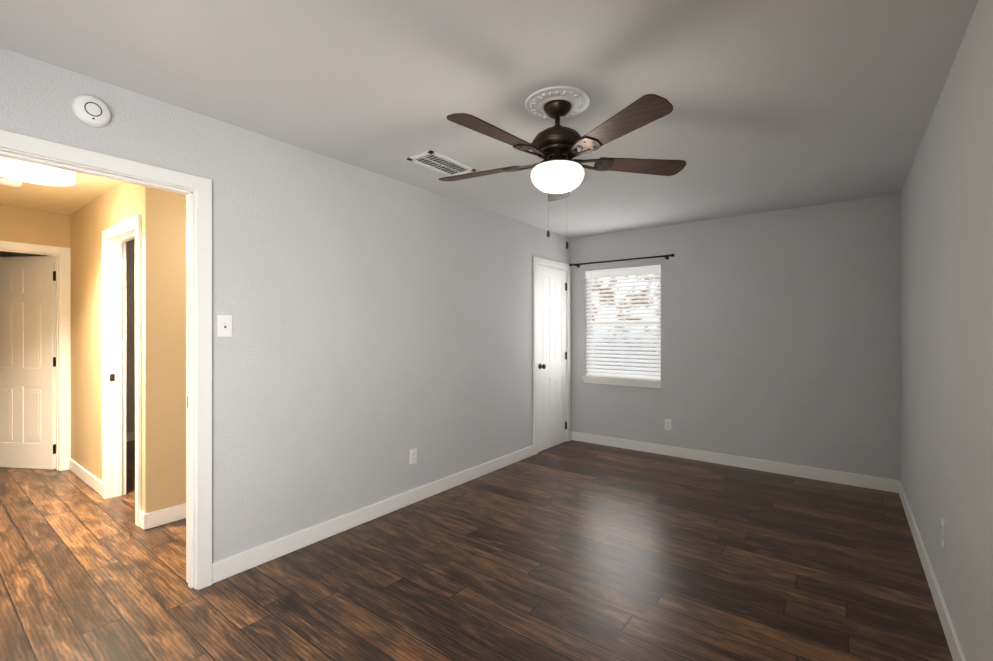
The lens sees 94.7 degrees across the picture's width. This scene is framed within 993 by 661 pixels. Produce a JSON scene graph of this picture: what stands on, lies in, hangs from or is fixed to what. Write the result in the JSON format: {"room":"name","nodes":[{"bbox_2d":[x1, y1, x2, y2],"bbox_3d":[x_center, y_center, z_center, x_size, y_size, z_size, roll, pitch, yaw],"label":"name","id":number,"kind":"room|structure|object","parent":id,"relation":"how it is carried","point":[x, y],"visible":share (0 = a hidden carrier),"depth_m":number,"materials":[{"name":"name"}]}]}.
{"room":"empty bedroom","nodes":[
{"label":"empty bedroom","id":0,"kind":"room"},
{"bbox_2d":[0,251,46,256],"bbox_3d":[-4.461,0.103,5.864,0.120,2.440,6.240,0,0,37],"label":"wall","id":1,"kind":"structure","parent":0,"point":[7,254],"depth_m":4.88,"materials":[{"name":"grey paint"}]},
{"bbox_2d":[0,204,69,247],"bbox_3d":[-4.448,0.104,3.985,0.120,2.440,1.070,0,0,37],"label":"wall","id":2,"kind":"structure","parent":0,"point":[29,226],"depth_m":4.18,"materials":[{"name":"beige paint"}]},
{"bbox_2d":[0,241,70,470],"bbox_3d":[-4.393,0.269,4.043,0.138,2.111,0.910,0,0,37],"label":"door frame","id":3,"kind":"structure","parent":2,"relation":"attached to","point":[63,354],"depth_m":4.32,"materials":[{"name":"white wood"}]},
{"bbox_2d":[0,256,55,468],"bbox_3d":[-4.583,0.305,4.410,0.764,2.030,0.167,0,0,7],"label":"door","id":4,"kind":"structure","parent":3,"relation":"in","point":[27,361],"depth_m":4.38,"materials":[{"name":"white wood"}]},
{"bbox_2d":[0,172,119,214],"bbox_3d":[-2.604,-1.111,3.722,3.130,0.008,2.650,0,0,37],"label":"ceiling","id":5,"kind":"structure","parent":0,"point":[85,189],"depth_m":3.73,"materials":[{"name":"beige paint"}]},
{"bbox_2d":[0,177,22,186],"bbox_3d":[-3.584,-1.089,3.369,0.132,0.036,0.132,0,0,37],"label":"ceiling light","id":6,"kind":"object","parent":5,"relation":"attached to","point":[9,182],"visible":0.94,"depth_m":3.34,"materials":[{"name":"white glass"}]},
{"bbox_2d":[0,157,75,185],"bbox_3d":[-3.009,-1.046,2.969,0.410,0.123,0.410,0,0,37],"label":"light","id":7,"kind":"object","parent":5,"relation":"attached to","point":[18,170],"visible":0.6,"depth_m":3.04,"materials":[{"name":"white glass"}]},
{"bbox_2d":[47,181,166,513],"bbox_3d":[-3.630,0.104,4.109,3.330,2.440,0.120,0,0,37],"label":"wall","id":8,"kind":"structure","parent":0,"point":[115,204],"depth_m":3.38,"materials":[{"name":"beige paint"}]},
{"bbox_2d":[69,458,101,495],"bbox_3d":[-3.605,1.272,4.007,1.194,0.105,0.014,0,0,37],"label":"baseboard","id":9,"kind":"structure","parent":8,"relation":"attached to","point":[78,470],"depth_m":3.95,"materials":[{"name":"white wood"}]},
{"bbox_2d":[102,214,140,526],"bbox_3d":[-2.737,0.269,3.417,0.902,2.111,0.138,0,0,37],"label":"door frame","id":10,"kind":"structure","parent":8,"relation":"attached to","point":[116,238],"depth_m":3.62,"materials":[{"name":"white wood"}]},
{"bbox_2d":[126,239,134,432],"bbox_3d":[-4.189,0.103,5.857,0.120,2.440,1.980,0,0,37],"label":"wall","id":11,"kind":"structure","parent":0,"point":[130,335],"depth_m":5.49,"materials":[{"name":"grey paint"}]},
{"bbox_2d":[126,432,134,441],"bbox_3d":[-4.184,1.271,5.754,0.014,0.105,1.820,0,0,37],"label":"baseboard","id":12,"kind":"structure","parent":11,"relation":"attached to","point":[130,436],"depth_m":5.48,"materials":[{"name":"white wood"}]},
{"bbox_2d":[167,191,185,507],"bbox_3d":[-1.802,0.104,3.859,0.120,2.440,1.700,0,0,37],"label":"wall","id":13,"kind":"structure","parent":0,"point":[176,348],"depth_m":3.19,"materials":[{"name":"beige paint"}]},
{"bbox_2d":[139,503,185,529],"bbox_3d":[-1.833,1.272,3.724,0.034,0.105,1.714,0,0,37],"label":"baseboard","id":14,"kind":"structure","parent":13,"relation":"attached to","point":[178,512],"depth_m":3.11,"materials":[{"name":"white wood"}]},
{"bbox_2d":[0,47,570,562],"bbox_3d":[-0.963,0.105,3.194,0.120,2.440,6.240,0,0,37],"label":"wall","id":15,"kind":"structure","parent":0,"point":[382,325],"depth_m":2.94,"materials":[{"name":"grey paint"}]},
{"bbox_2d":[71,95,110,127],"bbox_3d":[-1.772,-0.965,2.005,0.036,0.132,0.132,0,0,37],"label":"smoke detector","id":16,"kind":"object","parent":15,"relation":"attached to","point":[91,111],"visible":1,"depth_m":1.99,"materials":[{"name":"white plastic"}]},
{"bbox_2d":[0,130,211,589],"bbox_3d":[-1.834,0.270,2.053,0.156,2.111,0.952,0,0,37],"label":"door frame","id":17,"kind":"structure","parent":15,"relation":"attached to","point":[196,191],"depth_m":2.35,"materials":[{"name":"white wood"}]},
{"bbox_2d":[218,315,231,336],"bbox_3d":[-1.450,-0.025,2.446,0.013,0.115,0.070,0,0,37],"label":"switch plate","id":18,"kind":"object","parent":15,"relation":"attached to","point":[224,325],"visible":1,"depth_m":2.44,"materials":[{"name":"white plastic"}]},
{"bbox_2d":[212,445,533,583],"bbox_3d":[-0.549,1.272,3.627,0.014,0.105,3.108,0,0,37],"label":"baseboard","id":19,"kind":"structure","parent":15,"relation":"attached to","point":[225,568],"depth_m":3.03,"materials":[{"name":"white wood"}]},
{"bbox_2d":[409,448,416,464],"bbox_3d":[-0.639,0.965,3.513,0.008,0.115,0.070,0,0,37],"label":"electrical outlet","id":20,"kind":"object","parent":15,"relation":"attached to","point":[413,456],"visible":1,"depth_m":3.51,"materials":[{"name":"white plastic"}]},
{"bbox_2d":[533,256,569,454],"bbox_3d":[0.583,0.254,5.221,0.158,2.140,0.860,0,0,37],"label":"door frame","id":21,"kind":"structure","parent":15,"relation":"attached to","point":[537,261],"depth_m":4.90,"materials":[{"name":"white wood"}]},
{"bbox_2d":[538,265,566,451],"bbox_3d":[0.619,0.305,5.200,0.167,2.030,0.664,0,0,37],"label":"closet door","id":22,"kind":"structure","parent":15,"relation":"in","point":[552,352],"depth_m":5.18,"materials":[{"name":"white wood"}]},
{"bbox_2d":[0,440,952,660],"bbox_3d":[-1.472,1.355,3.583,7.640,0.060,6.240,0,0,37],"label":"floor","id":23,"kind":"structure","parent":0,"point":[572,550],"depth_m":2.45,"materials":[{"name":"brown wood"}]},
{"bbox_2d":[0,0,978,237],"bbox_3d":[0.301,-1.165,2.228,3.180,0.100,6.240,0,0,37],"label":"ceiling","id":24,"kind":"structure","parent":0,"point":[782,104],"depth_m":2.03,"materials":[{"name":"white paint"}]},
{"bbox_2d":[407,150,475,175],"bbox_3d":[-0.361,-1.109,3.067,0.220,0.014,0.430,0,0,37],"label":"ceiling vent","id":25,"kind":"object","parent":24,"relation":"in","point":[435,161],"visible":0.94,"depth_m":3.05,"materials":[{"name":"white plastic"}]},
{"bbox_2d":[439,86,685,248],"bbox_3d":[0.263,-0.745,2.228,1.278,0.739,1.267,0,0,37],"label":"ceiling fan","id":26,"kind":"object","parent":24,"relation":"hanging from","point":[557,172],"visible":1,"depth_m":2.15,"materials":[{"name":"brown wood"}]},
{"bbox_2d":[571,193,900,480],"bbox_3d":[2.181,0.104,4.643,3.120,2.440,0.120,0,0,37],"label":"wall","id":27,"kind":"structure","parent":0,"point":[781,336],"depth_m":4.28,"materials":[{"name":"grey paint"}]},
{"bbox_2d":[569,254,673,267],"bbox_3d":[1.374,-0.775,5.126,1.220,0.047,0.092,0,0,37],"label":"curtain rod","id":28,"kind":"object","parent":27,"relation":"attached to","point":[666,257],"visible":0.98,"depth_m":5.05,"materials":[{"name":"black metal"}]},
{"bbox_2d":[582,274,661,387],"bbox_3d":[1.430,-0.044,5.200,0.930,1.325,0.137,0,0,37],"label":"window unit","id":29,"kind":"structure","parent":27,"relation":"in","point":[624,330],"depth_m":5.18,"materials":[{"name":"white plastic"}]},
{"bbox_2d":[585,265,660,380],"bbox_3d":[1.421,-0.082,5.188,0.878,1.245,0.059,0,0,37],"label":"window blinds","id":30,"kind":"object","parent":29,"relation":"attached to","point":[634,271],"visible":0.85,"depth_m":5.17,"materials":[{"name":"white plastic"}]},
{"bbox_2d":[665,419,671,429],"bbox_3d":[1.817,0.994,4.841,0.070,0.115,0.008,0,0,37],"label":"electrical outlet","id":31,"kind":"object","parent":27,"relation":"attached to","point":[668,424],"visible":1,"depth_m":4.84,"materials":[{"name":"white plastic"}]},
{"bbox_2d":[570,431,896,492],"bbox_3d":[2.072,1.272,4.633,2.960,0.105,0.030,0,0,37],"label":"baseboard","id":32,"kind":"structure","parent":27,"relation":"attached to","point":[871,482],"depth_m":4.37,"materials":[{"name":"white wood"}]},
{"bbox_2d":[901,0,992,660],"bbox_3d":[1.480,0.106,1.253,0.120,2.440,6.120,0,0,37],"label":"wall","id":33,"kind":"structure","parent":0,"point":[947,333],"depth_m":1.86,"materials":[{"name":"grey paint"}]},
{"bbox_2d":[897,480,965,660],"bbox_3d":[1.464,1.273,1.342,0.014,0.105,6.000,0,0,37],"label":"baseboard","id":34,"kind":"structure","parent":33,"relation":"attached to","point":[957,654],"depth_m":2.24,"materials":[{"name":"white wood"}]},
{"bbox_2d":[941,518,944,548],"bbox_3d":[2.036,0.925,2.087,0.008,0.115,0.070,0,0,37],"label":"electrical outlet","id":35,"kind":"object","parent":33,"relation":"attached to","point":[942,532],"visible":1,"depth_m":2.08,"materials":[{"name":"white plastic"}]},
{"label":"outside","id":36,"kind":"structure","parent":0,"visible":0},
{"bbox_2d":[592,274,658,371],"bbox_3d":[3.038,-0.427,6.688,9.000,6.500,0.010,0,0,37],"label":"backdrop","id":37,"kind":"structure","parent":36,"point":[626,319],"depth_m":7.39,"materials":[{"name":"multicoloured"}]}
]}

